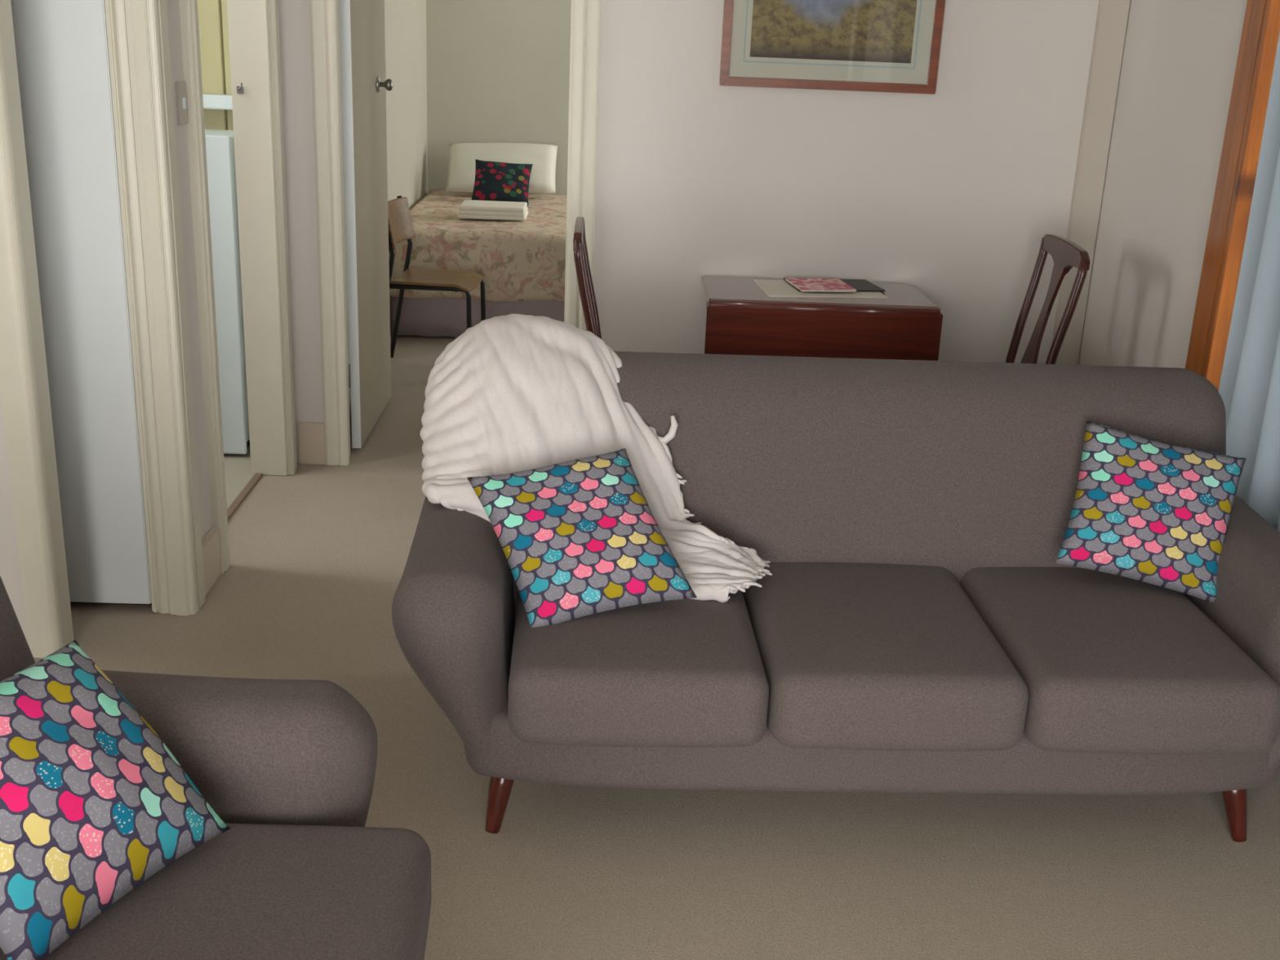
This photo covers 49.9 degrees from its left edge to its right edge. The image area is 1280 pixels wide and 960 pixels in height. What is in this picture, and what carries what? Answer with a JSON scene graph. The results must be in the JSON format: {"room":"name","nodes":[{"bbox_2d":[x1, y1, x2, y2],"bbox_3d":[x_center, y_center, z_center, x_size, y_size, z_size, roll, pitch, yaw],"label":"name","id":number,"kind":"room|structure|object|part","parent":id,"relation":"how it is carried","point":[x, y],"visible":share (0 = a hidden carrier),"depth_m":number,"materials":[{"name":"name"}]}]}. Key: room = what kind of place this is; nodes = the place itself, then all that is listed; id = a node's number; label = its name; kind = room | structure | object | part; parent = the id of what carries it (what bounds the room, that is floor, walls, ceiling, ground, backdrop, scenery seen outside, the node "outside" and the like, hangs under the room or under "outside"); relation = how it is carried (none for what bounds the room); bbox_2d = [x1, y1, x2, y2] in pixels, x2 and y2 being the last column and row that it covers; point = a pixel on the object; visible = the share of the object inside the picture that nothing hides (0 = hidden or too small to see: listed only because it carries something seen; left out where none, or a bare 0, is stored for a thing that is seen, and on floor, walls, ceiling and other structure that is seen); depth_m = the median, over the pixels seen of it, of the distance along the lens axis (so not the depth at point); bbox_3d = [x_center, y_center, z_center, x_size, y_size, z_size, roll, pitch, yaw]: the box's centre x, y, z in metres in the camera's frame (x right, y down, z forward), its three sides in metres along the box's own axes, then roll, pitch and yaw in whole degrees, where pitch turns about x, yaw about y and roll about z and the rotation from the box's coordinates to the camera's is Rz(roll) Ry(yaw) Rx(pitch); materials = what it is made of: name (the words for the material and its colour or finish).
{"room":"living room","nodes":[
{"label":"living room","id":0,"kind":"room"},
{"bbox_2d":[0,386,29,646],"bbox_3d":[-2.055,-0.814,3.137,1.240,2.600,0.077,2,18,-2],"label":"wall","id":1,"kind":"structure","parent":0,"point":[10,566],"depth_m":3.43,"materials":[{"name":"paint"}]},
{"bbox_2d":[0,0,74,657],"bbox_3d":[-1.466,-0.792,3.146,0.078,2.600,0.098,2,18,-2],"label":"trim","id":2,"kind":"structure","parent":1,"relation":"attached to","point":[24,377],"depth_m":3.31,"materials":[{"name":"beige wood"}]},
{"bbox_2d":[197,0,233,130],"bbox_3d":[-2.279,-1.475,5.093,1.875,2.600,0.116,2,18,-2],"label":"wall","id":3,"kind":"structure","parent":0,"point":[212,14],"depth_m":5.03,"materials":[{"name":"yellow paint"}]},
{"bbox_2d":[202,93,232,110],"bbox_3d":[-2.284,-1.409,5.023,1.865,0.050,0.060,2,18,-2],"label":"trim","id":4,"kind":"structure","parent":3,"relation":"attached to","point":[211,101],"depth_m":5.02,"materials":[{"name":"white ceramic"}]},
{"bbox_2d":[166,0,427,540],"bbox_3d":[-1.302,-1.712,5.928,0.115,2.600,5.120,2,18,-2],"label":"wall","id":5,"kind":"structure","parent":0,"point":[405,20],"depth_m":7.01,"materials":[{"name":"paint"}]},
{"bbox_2d":[175,80,187,125],"bbox_3d":[-1.198,-0.987,3.605,0.014,0.110,0.064,2,18,-2],"label":"light switch","id":6,"kind":"object","parent":5,"relation":"attached to","point":[180,86],"visible":1,"depth_m":3.59,"materials":[{"name":"white plastic"}]},
{"bbox_2d":[178,0,230,573],"bbox_3d":[-1.203,-0.737,3.772,0.032,2.120,0.068,2,18,-2],"label":"trim","id":7,"kind":"structure","parent":5,"relation":"attached to","point":[188,14],"depth_m":3.80,"materials":[{"name":"white wood"}]},
{"bbox_2d":[201,527,221,595],"bbox_3d":[-1.244,0.239,3.955,0.022,0.150,0.200,2,18,-2],"label":"trim","id":8,"kind":"structure","parent":5,"relation":"attached to","point":[211,543],"depth_m":3.96,"materials":[{"name":"beige wood"}]},
{"bbox_2d":[236,83,243,93],"bbox_3d":[-1.312,-1.283,4.511,0.024,0.035,0.026,2,18,-2],"label":"hook","id":9,"kind":"object","parent":5,"relation":"attached to","point":[239,89],"visible":1,"depth_m":4.52,"materials":[{"name":"silver metal"}]},
{"bbox_2d":[226,472,262,520],"bbox_3d":[-1.357,0.149,4.437,0.027,0.009,1.095,2,18,-2],"label":"trim","id":10,"kind":"structure","parent":5,"relation":"attached to","point":[243,494],"depth_m":4.72,"materials":[{"name":"beige wood"}]},
{"bbox_2d":[226,0,288,475],"bbox_3d":[-1.291,-0.995,4.631,0.130,2.060,0.020,2,18,-2],"label":"door","id":11,"kind":"structure","parent":5,"relation":"attached to","point":[248,25],"depth_m":4.67,"materials":[{"name":"white wood"}]},
{"bbox_2d":[267,0,297,475],"bbox_3d":[-1.222,-1.035,4.666,0.032,2.120,0.085,2,18,-2],"label":"trim","id":12,"kind":"structure","parent":5,"relation":"attached to","point":[273,18],"depth_m":4.69,"materials":[{"name":"beige wood"}]},
{"bbox_2d":[426,0,571,195],"bbox_3d":[0.360,-2.484,8.457,3.545,2.600,0.100,2,18,-2],"label":"wall","id":13,"kind":"structure","parent":0,"point":[498,71],"depth_m":8.39,"materials":[{"name":"paint"}]},
{"bbox_2d":[33,334,1279,959],"bbox_3d":[-0.586,0.398,3.917,5.700,0.086,10.700,2,18,-2],"label":"floor","id":14,"kind":"structure","parent":0,"point":[318,553],"depth_m":2.88,"materials":[{"name":"brown carpet"}]},
{"bbox_2d":[0,576,431,959],"bbox_3d":[-0.757,0.620,1.773,0.917,0.858,1.153,2,18,-2],"label":"armchair","id":15,"kind":"object","parent":14,"relation":"on","point":[289,766],"visible":0.65,"depth_m":2.02,"materials":[{"name":"grey fabric"}]},
{"bbox_3d":[-1.026,0.513,1.732,0.332,0.652,1.120,2,18,-2],"label":"backrest","id":16,"kind":"part","parent":15,"relation":"part of","materials":[{"name":"grey fabric"}]},
{"bbox_2d":[0,640,230,959],"bbox_3d":[-0.797,0.424,1.864,0.292,0.260,0.396,10,20,22],"label":"cushion","id":17,"kind":"object","parent":15,"relation":"on","point":[94,803],"visible":1,"depth_m":1.82,"materials":[{"name":"multicoloured fabric"}]},
{"bbox_2d":[0,822,431,959],"bbox_3d":[-0.633,0.684,1.797,0.662,0.174,0.684,2,18,-2],"label":"seat cushion","id":18,"kind":"object","parent":15,"relation":"on","point":[296,891],"depth_m":1.88,"materials":[{"name":"grey fabric"}]},
{"bbox_3d":[-0.818,0.528,2.225,0.780,0.459,0.236,2,18,-2],"label":"arm","id":19,"kind":"part","parent":15,"relation":"part of"},
{"bbox_2d":[204,128,249,453],"bbox_3d":[-1.739,-0.690,5.058,0.600,1.164,0.300,2,18,-2],"label":"base cabinet","id":20,"kind":"object","parent":14,"relation":"on","point":[220,144],"visible":0.28,"depth_m":4.92,"materials":[{"name":"wood"}]},
{"bbox_2d":[387,195,485,357],"bbox_3d":[-0.984,-0.899,6.409,0.483,0.784,0.380,4,18,4],"label":"chair","id":21,"kind":"object","parent":14,"relation":"on","point":[401,228],"visible":0.88,"depth_m":6.40,"materials":[{"name":"brown wood"}]},
{"bbox_3d":[-1.175,-0.858,6.263,0.128,0.784,0.026,2,18,0],"label":"leg","id":22,"kind":"part","parent":21,"relation":"part of","materials":[{"name":"black metal"}]},
{"bbox_3d":[-1.119,-1.183,6.328,0.081,0.190,0.380,4,18,4],"label":"backrest","id":23,"kind":"part","parent":21,"relation":"part of","materials":[{"name":"brown wood"}]},
{"bbox_3d":[-1.147,-0.963,6.580,0.128,0.784,0.026,5,19,8],"label":"leg","id":24,"kind":"part","parent":21,"relation":"part of","materials":[{"name":"black metal"}]},
{"bbox_3d":[-0.962,-0.679,6.304,0.397,0.432,0.025,4,18,4],"label":"leg","id":25,"kind":"part","parent":21,"relation":"part of","materials":[{"name":"black metal"}]},
{"bbox_3d":[-0.943,-0.925,6.397,0.370,0.044,0.370,4,18,4],"label":"seat","id":26,"kind":"part","parent":21,"relation":"part of","materials":[{"name":"brown wood"}]},
{"bbox_3d":[-0.934,-0.783,6.619,0.397,0.432,0.025,4,18,4],"label":"leg","id":27,"kind":"part","parent":21,"relation":"part of","materials":[{"name":"black metal"}]},
{"bbox_2d":[388,189,566,337],"bbox_3d":[-0.828,-1.253,7.829,0.997,0.567,1.764,2,18,-2],"label":"bed","id":28,"kind":"object","parent":14,"relation":"on","point":[522,264],"visible":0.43,"depth_m":7.03,"materials":[{"name":"beige fabric"}]},
{"bbox_2d":[457,200,528,220],"bbox_3d":[-0.788,-1.452,7.407,0.360,0.068,0.260,2,18,-2],"label":"folded towel","id":29,"kind":"object","parent":28,"relation":"on","point":[468,209],"visible":1,"depth_m":7.29,"materials":[{"name":"white fabric"}]},
{"bbox_2d":[444,142,557,194],"bbox_3d":[-0.833,-1.882,8.318,0.660,0.302,0.274,2,18,-2],"label":"bed pillow","id":30,"kind":"object","parent":28,"relation":"on","point":[462,156],"visible":0.66,"depth_m":8.27,"materials":[{"name":"white fabric"}]},
{"bbox_2d":[471,159,533,205],"bbox_3d":[-0.804,-1.726,8.011,0.347,0.249,0.183,2,18,-2],"label":"floral cushion","id":31,"kind":"object","parent":28,"relation":"on","point":[494,180],"visible":0.93,"depth_m":7.96,"materials":[{"name":"black fabric"}]},
{"bbox_2d":[573,216,601,338],"bbox_3d":[0.026,-0.330,4.488,0.501,1.000,0.434,2,18,-2],"label":"dining chair","id":32,"kind":"object","parent":14,"relation":"on","point":[585,284],"visible":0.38,"depth_m":4.21,"materials":[{"name":"brown wood"}]},
{"bbox_3d":[-0.193,-0.758,4.340,0.024,0.111,0.428,2,18,-2],"label":"crest rail","id":33,"kind":"part","parent":32,"relation":"part of","materials":[{"name":"brown wood"}]},
{"bbox_2d":[701,275,942,360],"bbox_3d":[0.584,-0.283,4.796,0.770,0.755,0.458,2,18,-2],"label":"dining table","id":34,"kind":"object","parent":14,"relation":"on","point":[742,319],"visible":0.63,"depth_m":4.49,"materials":[{"name":"brown wood"}]},
{"bbox_2d":[754,279,888,297],"bbox_3d":[0.615,-0.654,4.714,0.408,0.002,0.301,0,19,-6],"label":"paper sheet","id":35,"kind":"object","parent":34,"relation":"on","point":[771,287],"visible":0.64,"depth_m":4.64,"materials":[{"name":"paper"}]},
{"bbox_2d":[783,278,885,292],"bbox_3d":[0.672,-0.675,4.771,0.308,0.006,0.216,0,19,-8],"label":"folder","id":36,"kind":"object","parent":35,"relation":"on","point":[864,286],"visible":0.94,"depth_m":4.76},
{"bbox_2d":[785,278,856,292],"bbox_3d":[0.619,-0.669,4.724,0.192,0.008,0.212,-1,19,-9],"label":"booklet","id":37,"kind":"object","parent":36,"relation":"on","point":[830,285],"visible":1,"depth_m":4.70,"materials":[{"name":"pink paper"}]},
{"bbox_2d":[391,351,1279,842],"bbox_3d":[0.489,0.246,3.052,1.983,0.858,0.947,1,18,-3],"label":"sofa","id":38,"kind":"object","parent":14,"relation":"on","point":[916,626],"visible":0.84,"depth_m":2.82,"materials":[{"name":"grey fabric"}]},
{"bbox_3d":[-0.386,0.276,3.036,0.236,0.459,0.825,1,18,-3],"label":"arm","id":39,"kind":"part","parent":38,"relation":"part of"},
{"bbox_3d":[-0.288,0.651,2.848,0.053,0.154,0.082,12,21,28],"label":"leg","id":40,"kind":"part","parent":38,"relation":"part of","materials":[{"name":"brown wood"}]},
{"bbox_2d":[466,448,697,627],"bbox_3d":[-0.124,0.118,2.874,0.443,0.296,0.270,-2,19,-14],"label":"cushion","id":41,"kind":"object","parent":38,"relation":"on","point":[581,537],"visible":1,"depth_m":2.82,"materials":[{"name":"multicoloured fabric"}]},
{"bbox_2d":[419,313,772,602],"bbox_3d":[-0.104,-0.104,3.197,0.799,0.503,0.779,2,18,-2],"label":"throw blanket","id":42,"kind":"object","parent":38,"relation":"on","point":[513,393],"visible":0.71,"depth_m":3.08,"materials":[{"name":"white fabric"}]},
{"bbox_2d":[507,590,768,747],"bbox_3d":[-0.014,0.339,2.911,0.501,0.174,0.662,1,18,-3],"label":"seat cushion","id":43,"kind":"object","parent":38,"relation":"on","point":[686,673],"depth_m":2.62,"materials":[{"name":"grey fabric"}]},
{"bbox_3d":[0.482,0.061,3.279,1.850,0.652,0.399,1,18,-3],"label":"backrest","id":44,"kind":"part","parent":38,"relation":"part of","materials":[{"name":"grey fabric"}]},
{"bbox_2d":[742,562,1028,751],"bbox_3d":[0.492,0.352,2.937,0.501,0.174,0.662,1,18,-3],"label":"seat cushion","id":45,"kind":"object","parent":38,"relation":"on","point":[867,656],"depth_m":2.70,"materials":[{"name":"grey fabric"}]},
{"bbox_2d":[959,566,1279,755],"bbox_3d":[0.998,0.364,2.963,0.501,0.174,0.662,1,18,-3],"label":"seat cushion","id":46,"kind":"object","parent":38,"relation":"on","point":[1107,663],"depth_m":2.71,"materials":[{"name":"grey fabric"}]},
{"bbox_2d":[1055,420,1246,604],"bbox_3d":[1.147,0.070,3.089,0.393,0.343,0.213,7,19,12],"label":"cushion","id":47,"kind":"object","parent":38,"relation":"on","point":[1149,511],"visible":1,"depth_m":3.04,"materials":[{"name":"multicoloured fabric"}]},
{"bbox_3d":[1.359,0.320,3.126,0.236,0.459,0.825,1,18,-3],"label":"arm","id":48,"kind":"part","parent":38,"relation":"part of"},
{"bbox_3d":[1.262,0.689,2.928,0.053,0.154,0.082,-10,22,-34],"label":"leg","id":49,"kind":"part","parent":38,"relation":"part of","materials":[{"name":"brown wood"}]},
{"bbox_2d":[1005,234,1089,364],"bbox_3d":[1.097,-0.296,4.522,0.501,1.000,0.434,2,18,-2],"label":"dining chair","id":50,"kind":"object","parent":14,"relation":"on","point":[1065,254],"visible":0.34,"depth_m":4.42,"materials":[{"name":"brown wood"}]},
{"bbox_3d":[1.351,-0.710,4.389,0.024,0.111,0.428,2,18,-2],"label":"crest rail","id":51,"kind":"part","parent":50,"relation":"part of","materials":[{"name":"brown wood"}]},
{"bbox_2d":[278,0,1098,462],"bbox_3d":[0.437,-1.259,4.787,3.545,2.600,0.100,2,18,-2],"label":"wall","id":52,"kind":"structure","parent":0,"point":[952,194],"depth_m":4.80,"materials":[{"name":"paint"}]},
{"bbox_2d":[297,421,325,464],"bbox_3d":[-1.206,-0.136,5.071,0.100,0.160,0.019,2,18,-2],"label":"trim","id":53,"kind":"structure","parent":52,"relation":"attached to","point":[311,439],"depth_m":5.06,"materials":[{"name":"beige wood"}]},
{"bbox_2d":[309,0,350,466],"bbox_3d":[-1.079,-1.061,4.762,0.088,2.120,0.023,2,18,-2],"label":"trim","id":54,"kind":"structure","parent":52,"relation":"attached to","point":[323,13],"depth_m":4.81,"materials":[{"name":"beige wood"}]},
{"bbox_2d":[339,0,392,448],"bbox_3d":[-1.022,-1.197,5.277,0.105,2.022,0.773,2,18,-2],"label":"door","id":55,"kind":"structure","parent":52,"relation":"in","point":[365,86],"depth_m":5.21,"materials":[{"name":"white wood"}]},
{"bbox_3d":[-0.990,-1.538,5.355,0.057,0.046,0.046,2,18,-2],"label":"knob","id":56,"kind":"part","parent":55,"relation":"part of","materials":[{"name":"silver metal"}]},
{"bbox_2d":[564,0,601,330],"bbox_3d":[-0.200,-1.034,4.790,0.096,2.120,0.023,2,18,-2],"label":"trim","id":57,"kind":"structure","parent":52,"relation":"attached to","point":[586,23],"depth_m":4.73,"materials":[{"name":"beige wood"}]},
{"bbox_2d":[719,0,945,94],"bbox_3d":[0.653,-1.643,4.589,0.738,0.660,0.027,2,19,-2],"label":"framed picture","id":58,"kind":"object","parent":52,"relation":"attached to","point":[874,46],"visible":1,"depth_m":4.65,"materials":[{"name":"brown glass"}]},
{"bbox_3d":[0.299,-1.654,4.578,0.030,0.656,0.026,2,19,-2],"label":"frame rail","id":59,"kind":"part","parent":58,"relation":"part of","materials":[{"name":"brown wood"}]},
{"bbox_3d":[0.640,-1.346,4.694,0.734,0.030,0.026,2,19,-2],"label":"frame rail","id":60,"kind":"part","parent":58,"relation":"part of","materials":[{"name":"brown wood"}]},
{"bbox_2d":[749,0,916,63],"bbox_3d":[0.655,-1.644,4.593,0.549,0.466,0.001,2,19,-2],"label":"print","id":61,"kind":"object","parent":58,"relation":"attached to","point":[848,30],"depth_m":4.64},
{"bbox_3d":[1.006,-1.632,4.600,0.030,0.656,0.026,2,19,-2],"label":"frame rail","id":62,"kind":"part","parent":58,"relation":"part of","materials":[{"name":"brown wood"}]},
{"bbox_2d":[1051,0,1130,364],"bbox_3d":[1.579,-1.204,4.765,0.098,2.600,0.033,2,18,-2],"label":"trim","id":63,"kind":"structure","parent":52,"relation":"attached to","point":[1112,17],"depth_m":4.77,"materials":[{"name":"beige paint"}]},
{"bbox_2d":[1078,0,1247,368],"bbox_3d":[1.754,-0.178,1.707,0.120,2.600,6.480,2,18,-2],"label":"wall","id":64,"kind":"structure","parent":0,"point":[1180,58],"depth_m":4.33,"materials":[{"name":"paint"}]},
{"bbox_2d":[1185,0,1266,374],"bbox_3d":[1.641,-0.937,3.780,0.027,1.880,0.118,2,18,-2],"label":"trim","id":65,"kind":"structure","parent":64,"relation":"attached to","point":[1255,9],"depth_m":3.81,"materials":[{"name":"brown wood"}]},
{"bbox_2d":[1201,0,1279,391],"bbox_3d":[1.695,-0.879,3.726,0.135,1.650,0.027,2,18,-2],"label":"trim","id":66,"kind":"structure","parent":64,"relation":"attached to","point":[1233,251],"depth_m":3.75,"materials":[{"name":"brown wood"}]},
{"bbox_2d":[1217,32,1279,532],"bbox_3d":[1.617,-0.303,2.506,0.117,2.262,2.420,2,18,-2],"label":"curtain","id":67,"kind":"object","parent":64,"relation":"hanging from","point":[1249,388],"visible":0.39,"depth_m":3.47,"materials":[{"name":"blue fabric"}]},
{"bbox_3d":[-2.241,-0.917,3.422,2.080,2.600,0.100,2,18,-2],"label":"wall","id":68,"kind":"structure","parent":0,"visible":0},
{"bbox_2d":[10,0,151,604],"bbox_3d":[-1.692,-0.635,3.478,0.769,2.026,0.037,2,18,-2],"label":"door","id":69,"kind":"structure","parent":68,"relation":"in","point":[62,51],"depth_m":3.51,"materials":[{"name":"white wood"}]},
{"bbox_2d":[70,601,151,604],"bbox_3d":[-1.695,-0.648,3.539,0.795,2.060,0.070,2,18,-2],"label":"trim","id":70,"kind":"structure","parent":68,"relation":"attached to","point":[70,602],"depth_m":3.84,"materials":[{"name":"brown wood"}]},
{"bbox_2d":[104,0,198,616],"bbox_3d":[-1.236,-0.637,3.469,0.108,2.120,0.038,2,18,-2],"label":"trim","id":71,"kind":"structure","parent":68,"relation":"attached to","point":[135,23],"depth_m":3.51,"materials":[{"name":"beige wood"}]},
{"bbox_2d":[157,0,205,609],"bbox_3d":[-1.188,-0.880,3.443,0.032,2.600,0.065,2,18,-2],"label":"trim","id":72,"kind":"structure","parent":68,"relation":"attached to","point":[162,6],"depth_m":3.57,"materials":[{"name":"white wood"}]}
]}

